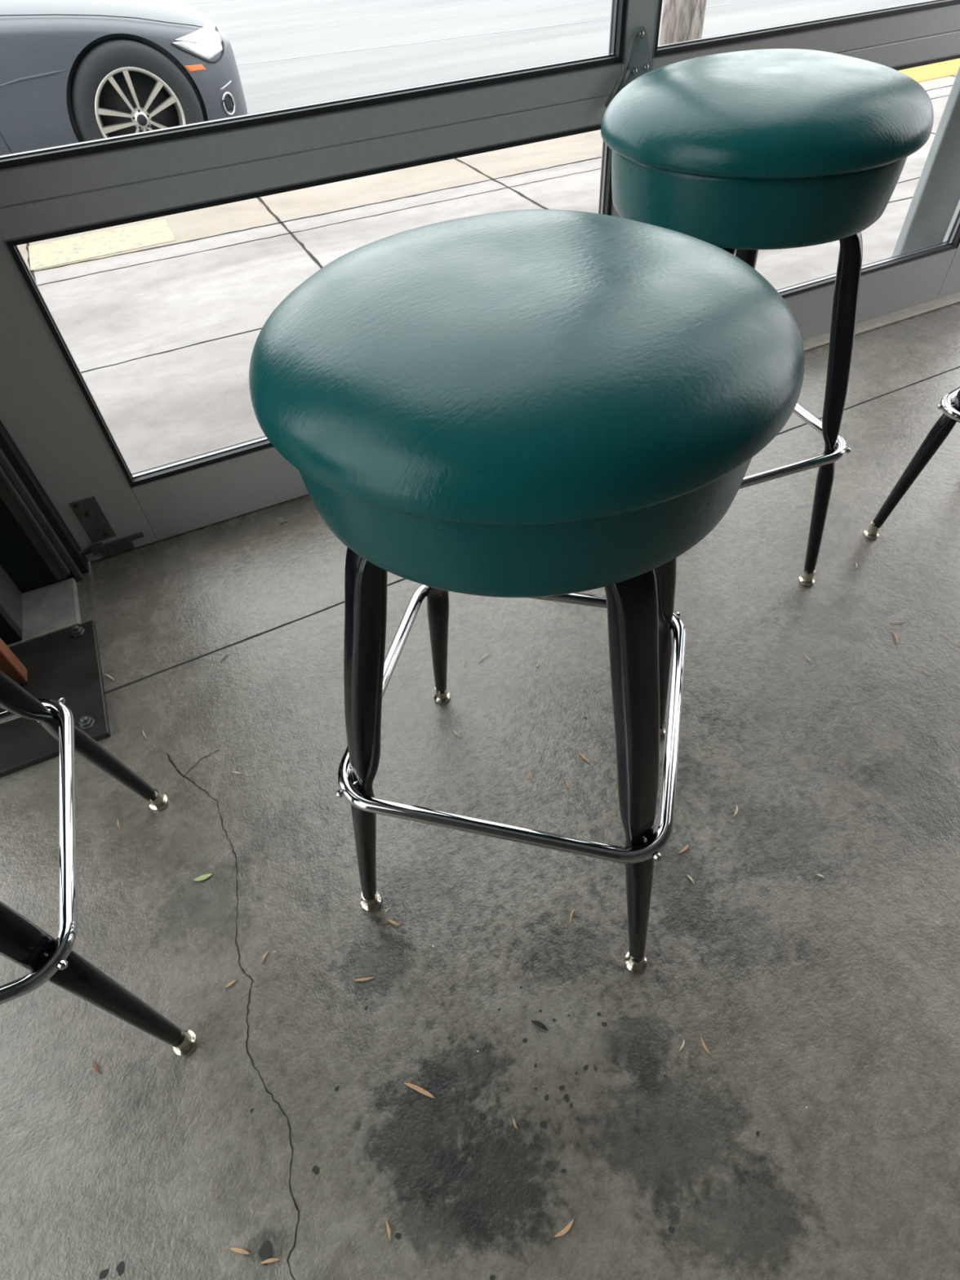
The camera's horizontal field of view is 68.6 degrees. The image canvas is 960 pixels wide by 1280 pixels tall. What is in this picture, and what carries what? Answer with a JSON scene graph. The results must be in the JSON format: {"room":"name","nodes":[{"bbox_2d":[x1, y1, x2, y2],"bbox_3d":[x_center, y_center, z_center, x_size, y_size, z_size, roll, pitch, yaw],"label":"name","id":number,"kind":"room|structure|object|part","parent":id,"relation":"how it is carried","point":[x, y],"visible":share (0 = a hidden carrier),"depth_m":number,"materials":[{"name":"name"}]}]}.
{"room":"cafe","nodes":[
{"label":"cafe","id":0,"kind":"room"},
{"bbox_2d":[0,497,62,593],"bbox_3d":[-1.218,-1.498,-0.052,0.388,4.200,0.168,-21,50,-14],"label":"wall","id":1,"kind":"structure","parent":0,"point":[19,557],"depth_m":1.43,"materials":[{"name":"black paint"}]},
{"bbox_2d":[0,447,83,581],"bbox_3d":[-0.984,-1.441,0.041,0.042,3.960,0.032,-21,50,-14],"label":"trim","id":2,"kind":"structure","parent":1,"relation":"attached to","point":[15,495],"depth_m":1.39,"materials":[{"name":"metal"}]},
{"bbox_2d":[0,302,959,1279],"bbox_3d":[1.339,1.113,0.333,6.200,0.121,5.200,-21,50,-14],"label":"floor","id":3,"kind":"structure","parent":0,"point":[292,1131],"depth_m":0.98,"materials":[{"name":"concrete"}]},
{"bbox_2d":[6,577,81,647],"bbox_3d":[-1.034,-0.003,1.407,0.437,0.016,0.154,-21,50,-14],"label":"concrete footing","id":4,"kind":"object","parent":3,"relation":"on","point":[52,608],"visible":0.82,"depth_m":1.44,"materials":[{"name":"grey concrete"}]},
{"bbox_2d":[0,605,22,644],"bbox_3d":[-1.050,-0.938,0.297,0.152,2.884,0.022,-21,50,-14],"label":"upright","id":5,"kind":"object","parent":4,"relation":"on","point":[10,633],"visible":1,"depth_m":1.36,"materials":[{"name":"rubber"}]},
{"bbox_2d":[0,564,22,632],"bbox_3d":[-1.059,-1.439,-0.121,0.029,4.174,0.129,-21,50,-14],"label":"post","id":6,"kind":"object","parent":4,"relation":"on","point":[11,599],"visible":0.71,"depth_m":1.40,"materials":[{"name":"metal"}]},
{"bbox_2d":[0,620,111,777],"bbox_3d":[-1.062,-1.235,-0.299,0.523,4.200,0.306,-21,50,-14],"label":"base plate","id":7,"kind":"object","parent":3,"relation":"on","point":[66,664],"depth_m":1.30,"materials":[{"name":"black metal"}]},
{"bbox_2d":[0,637,27,684],"bbox_3d":[-0.934,-0.581,0.575,0.068,1.986,0.037,-21,50,-14],"label":"wooden post","id":8,"kind":"object","parent":7,"relation":"on","point":[11,665],"visible":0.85,"depth_m":1.28,"materials":[{"name":"brown wood"}]},
{"bbox_2d":[93,1060,101,1074],"bbox_3d":[-0.486,0.542,0.890,0.020,0.004,0.003,34,59,29],"label":"leaflet","id":9,"kind":"object","parent":3,"relation":"on","point":[94,1064],"visible":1,"depth_m":0.89,"materials":[{"name":"brown plant"}]},
{"bbox_2d":[0,670,197,1056],"bbox_3d":[-0.644,0.185,0.683,0.413,0.804,0.413,-20,50,-13],"label":"bar stool","id":10,"kind":"object","parent":3,"relation":"on","point":[22,942],"visible":1,"depth_m":0.78,"materials":[{"name":"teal metal"}]},
{"bbox_3d":[-0.581,0.120,0.824,0.042,0.620,0.238,15,51,17],"label":"leg","id":11,"kind":"part","parent":10,"relation":"part of","materials":[{"name":"black metal"}]},
{"bbox_3d":[-0.498,0.268,0.687,0.238,0.620,0.042,15,51,17],"label":"leg","id":12,"kind":"part","parent":10,"relation":"part of","materials":[{"name":"black metal"}]},
{"bbox_2d":[194,873,212,880],"bbox_3d":[-0.414,0.356,1.051,0.027,0.004,0.008,-16,49,-10],"label":"leaf","id":13,"kind":"object","parent":3,"relation":"on","point":[204,877],"visible":1,"depth_m":1.05,"materials":[{"name":"green plant"}]},
{"bbox_2d":[224,979,236,987],"bbox_3d":[-0.336,0.465,0.949,0.016,0.003,0.004,-31,53,-21],"label":"leaflet","id":14,"kind":"object","parent":3,"relation":"on","point":[234,980],"visible":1,"depth_m":0.95,"materials":[{"name":"beige plant"}]},
{"bbox_2d":[230,1247,249,1254],"bbox_3d":[-0.261,0.665,0.765,0.024,0.003,0.004,6,49,9],"label":"leaflet","id":15,"kind":"object","parent":3,"relation":"on","point":[240,1251],"visible":1,"depth_m":0.76,"materials":[{"name":"beige plant"}]},
{"bbox_2d":[261,951,268,964],"bbox_3d":[-0.297,0.437,0.970,0.003,0.004,0.018,13,51,15],"label":"leaflet","id":16,"kind":"object","parent":3,"relation":"on","point":[266,953],"visible":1,"depth_m":0.97,"materials":[{"name":"beige plant"}]},
{"bbox_2d":[260,1257,280,1263],"bbox_3d":[-0.226,0.669,0.758,0.021,0.003,0.003,-9,48,-4],"label":"leaflet","id":17,"kind":"object","parent":3,"relation":"on","point":[273,1260],"visible":1,"depth_m":0.76,"materials":[{"name":"beige plant"}]},
{"bbox_2d":[353,977,374,981],"bbox_3d":[-0.156,0.456,0.943,0.028,0.004,0.004,-6,48,-2],"label":"leaflet","id":18,"kind":"object","parent":3,"relation":"on","point":[367,978],"visible":1,"depth_m":0.94,"materials":[{"name":"beige plant"}]},
{"bbox_2d":[386,1221,391,1241],"bbox_3d":[-0.100,0.647,0.769,0.003,0.004,0.018,-16,49,-10],"label":"leaflet","id":19,"kind":"object","parent":3,"relation":"on","point":[387,1224],"visible":1,"depth_m":0.77,"materials":[{"name":"beige plant"}]},
{"bbox_2d":[387,919,400,924],"bbox_3d":[-0.122,0.399,0.991,0.020,0.004,0.004,15,51,17],"label":"leaflet","id":20,"kind":"object","parent":3,"relation":"on","point":[390,921],"visible":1,"depth_m":0.99,"materials":[{"name":"beige plant"}]},
{"bbox_2d":[404,1082,435,1098],"bbox_3d":[-0.073,0.548,0.856,0.042,0.003,0.005,16,51,17],"label":"leaflet","id":21,"kind":"object","parent":3,"relation":"on","point":[417,1088],"visible":1,"depth_m":0.85,"materials":[{"name":"beige plant"}]},
{"bbox_2d":[248,208,804,974],"bbox_3d":[0.049,0.000,0.798,0.413,0.804,0.413,8,49,11],"label":"bar stool","id":22,"kind":"object","parent":3,"relation":"on","point":[542,404],"visible":1,"depth_m":0.46,"materials":[{"name":"teal leather"}]},
{"bbox_3d":[-0.079,0.108,0.799,0.238,0.620,0.042,-26,52,-18],"label":"leg","id":23,"kind":"part","parent":22,"relation":"part of","materials":[{"name":"black metal"}]},
{"bbox_3d":[-0.028,-0.051,0.938,0.042,0.620,0.238,-26,52,-18],"label":"leg","id":24,"kind":"part","parent":22,"relation":"part of","materials":[{"name":"black metal"}]},
{"bbox_2d":[248,208,804,524],"bbox_3d":[0.029,-0.242,0.526,0.412,0.074,0.413,-26,52,-18],"label":"cushion","id":25,"kind":"object","parent":22,"relation":"on","point":[528,366],"depth_m":0.43,"materials":[{"name":"teal leather"}]},
{"bbox_3d":[0.132,0.140,0.756,0.042,0.620,0.238,-26,52,-18],"label":"leg","id":26,"kind":"part","parent":22,"relation":"part of","materials":[{"name":"black metal"}]},
{"bbox_3d":[0.184,-0.020,0.895,0.238,0.620,0.042,-26,52,-18],"label":"leg","id":27,"kind":"part","parent":22,"relation":"part of","materials":[{"name":"black metal"}]},
{"bbox_2d":[531,1020,548,1030],"bbox_3d":[0.076,0.491,0.896,0.023,0.004,0.006,20,53,21],"label":"leaf","id":28,"kind":"object","parent":3,"relation":"on","point":[538,1024],"visible":1,"depth_m":0.90,"materials":[{"name":"grey plant"}]},
{"bbox_2d":[554,1219,573,1236],"bbox_3d":[0.092,0.640,0.762,0.025,0.004,0.005,-28,52,-19],"label":"leaflet","id":29,"kind":"object","parent":3,"relation":"on","point":[565,1230],"visible":1,"depth_m":0.76,"materials":[{"name":"beige plant"}]},
{"bbox_2d":[569,908,574,922],"bbox_3d":[0.128,0.387,0.985,0.004,0.003,0.022,14,51,16],"label":"leaflet","id":30,"kind":"object","parent":3,"relation":"on","point":[572,912],"visible":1,"depth_m":0.98,"materials":[{"name":"beige plant"}]},
{"bbox_2d":[578,751,590,763],"bbox_3d":[0.171,0.194,1.154,0.003,0.004,0.028,-31,53,-21],"label":"leaflet","id":31,"kind":"object","parent":3,"relation":"on","point":[582,755],"visible":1,"depth_m":1.15,"materials":[{"name":"beige plant"}]},
{"bbox_2d":[679,1040,684,1051],"bbox_3d":[0.252,0.503,0.872,0.002,0.004,0.015,24,54,23],"label":"leaflet","id":32,"kind":"object","parent":3,"relation":"on","point":[683,1042],"visible":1,"depth_m":0.87,"materials":[{"name":"plant"}]},
{"bbox_2d":[678,844,688,853],"bbox_3d":[0.302,0.311,1.041,0.022,0.003,0.004,-30,53,-21],"label":"leaflet","id":33,"kind":"object","parent":3,"relation":"on","point":[684,849],"visible":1,"depth_m":1.04,"materials":[{"name":"beige plant"}]},
{"bbox_2d":[700,1036,711,1055],"bbox_3d":[0.278,0.503,0.870,0.004,0.003,0.021,-19,50,-13],"label":"leaflet","id":34,"kind":"object","parent":3,"relation":"on","point":[702,1041],"visible":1,"depth_m":0.87,"materials":[{"name":"beige plant"}]},
{"bbox_2d":[733,805,737,817],"bbox_3d":[0.393,0.263,1.077,0.004,0.003,0.021,19,52,20],"label":"leaflet","id":35,"kind":"object","parent":3,"relation":"on","point":[736,809],"visible":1,"depth_m":1.07,"materials":[{"name":"plant"}]},
{"bbox_2d":[600,48,933,586],"bbox_3d":[0.387,-0.458,1.183,0.413,0.804,0.413,-18,50,-12],"label":"bar stool","id":36,"kind":"object","parent":3,"relation":"on","point":[743,153],"visible":0.62,"depth_m":0.85,"materials":[{"name":"teal leather"}]},
{"bbox_3d":[0.326,-0.308,1.142,0.042,0.620,0.238,17,52,18],"label":"leg","id":37,"kind":"part","parent":36,"relation":"part of","materials":[{"name":"black metal"}]},
{"bbox_3d":[0.455,-0.521,1.323,0.042,0.620,0.238,17,52,18],"label":"leg","id":38,"kind":"part","parent":36,"relation":"part of","materials":[{"name":"black metal"}]},
{"bbox_2d":[600,48,933,179],"bbox_3d":[0.367,-0.701,0.911,0.412,0.074,0.413,17,52,18],"label":"cushion","id":39,"kind":"object","parent":36,"relation":"on","point":[762,113],"depth_m":0.82,"materials":[{"name":"teal leather"}]},
{"bbox_3d":[0.530,-0.371,1.183,0.238,0.620,0.042,17,52,18],"label":"leg","id":40,"kind":"part","parent":36,"relation":"part of","materials":[{"name":"black metal"}]},
{"bbox_2d":[802,291,959,351],"bbox_3d":[0.914,-0.842,2.024,1.350,0.006,0.048,-21,50,-14],"label":"trim","id":41,"kind":"structure","parent":3,"relation":"on","point":[816,341],"depth_m":2.11,"materials":[{"name":"metal"}]},
{"bbox_2d":[892,631,897,644],"bbox_3d":[0.762,-0.004,1.288,0.005,0.004,0.031,4,49,8],"label":"leaflet","id":42,"kind":"object","parent":3,"relation":"on","point":[895,634],"visible":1,"depth_m":1.29,"materials":[{"name":"beige plant"}]},
{"bbox_2d":[862,386,959,539],"bbox_3d":[1.062,-0.464,1.140,0.413,0.804,0.413,-30,53,-21],"label":"bar stool","id":43,"kind":"object","parent":3,"relation":"on","point":[940,430],"visible":1,"depth_m":1.32,"materials":[{"name":"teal metal"}]},
{"bbox_3d":[0.113,-2.036,0.332,6.000,4.200,0.120,-21,50,-14],"label":"wall","id":44,"kind":"structure","parent":0,"visible":0},
{"bbox_2d":[0,420,88,580],"bbox_3d":[-1.001,-1.480,0.077,0.056,3.960,0.078,-21,50,-14],"label":"trim","id":45,"kind":"structure","parent":44,"relation":"attached to","point":[8,446],"depth_m":1.40,"materials":[{"name":"black metal"}]},
{"bbox_2d":[0,0,959,562],"bbox_3d":[0.227,-1.965,0.419,2.690,3.956,0.075,-21,50,-14],"label":"window","id":46,"kind":"structure","parent":44,"relation":"in","point":[48,409],"depth_m":1.31,"materials":[{"name":"grey metal"}]},
{"bbox_3d":[-0.819,-0.254,1.490,0.050,0.105,0.004,-21,50,-14],"label":"lock plate","id":47,"kind":"part","parent":46,"relation":"part of","materials":[{"name":"grey metal"}]},
{"bbox_3d":[-0.803,-0.202,1.556,0.068,0.023,0.004,-21,50,-14],"label":"lock plate","id":48,"kind":"part","parent":46,"relation":"part of","materials":[{"name":"grey metal"}]},
{"bbox_3d":[0.272,-1.083,1.342,0.068,0.108,0.016,-21,50,-14],"label":"latch lever","id":49,"kind":"part","parent":46,"relation":"part of","materials":[{"name":"metal"}]},
{"bbox_3d":[0.306,-1.110,1.352,0.062,0.108,0.006,-21,50,-14],"label":"latch plate","id":50,"kind":"part","parent":46,"relation":"part of","materials":[{"name":"grey metal"}]},
{"label":"outside","id":51,"kind":"structure","parent":0,"visible":0},
{"bbox_2d":[17,57,959,473],"bbox_3d":[1.172,-1.882,3.136,23.000,0.303,2.360,-21,50,-14],"label":"sidewalk","id":52,"kind":"structure","parent":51,"point":[162,319],"depth_m":2.67,"materials":[{"name":"concrete"}]},
{"bbox_2d":[658,0,706,44],"bbox_3d":[1.088,-3.895,2.031,1.542,4.076,1.335,-21,50,-14],"label":"street tree","id":53,"kind":"object","parent":52,"relation":"on","point":[682,20],"visible":0.3,"depth_m":3.29,"materials":[{"name":"brown plant"}]},
{"bbox_2d":[891,66,959,257],"bbox_3d":[1.337,-2.108,1.248,0.253,2.800,0.030,-21,50,-14],"label":"pillar","id":54,"kind":"structure","parent":52,"relation":"on","point":[935,198],"depth_m":2.07,"materials":[{"name":"paint"}]},
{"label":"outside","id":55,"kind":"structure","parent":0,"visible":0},
{"bbox_2d":[176,0,926,114],"bbox_3d":[-4.793,-15.384,15.743,70.000,0.302,36.140,-21,50,-14],"label":"road","id":56,"kind":"structure","parent":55,"point":[287,53],"depth_m":6.34,"materials":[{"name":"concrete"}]},
{"bbox_2d":[0,0,247,155],"bbox_3d":[-3.380,-2.813,3.380,4.177,1.257,1.628,-21,50,-14],"label":"parked car","id":57,"kind":"object","parent":56,"relation":"on","point":[72,71],"visible":0.84,"depth_m":3.37,"materials":[{"name":"metal"}]},
{"bbox_2d":[175,22,214,43],"bbox_3d":[-1.394,-3.017,3.499,0.086,0.051,0.345,9,50,12],"label":"lamp","id":58,"kind":"object","parent":57,"relation":"on","point":[187,32],"depth_m":3.46,"materials":[{"name":"glass"}]},
{"bbox_2d":[224,95,231,111],"bbox_3d":[-1.321,-2.808,3.679,0.011,0.060,0.043,21,53,21],"label":"fog lamp","id":59,"kind":"object","parent":57,"relation":"attached to","point":[228,99],"depth_m":3.67,"materials":[{"name":"black plastic"}]}
]}

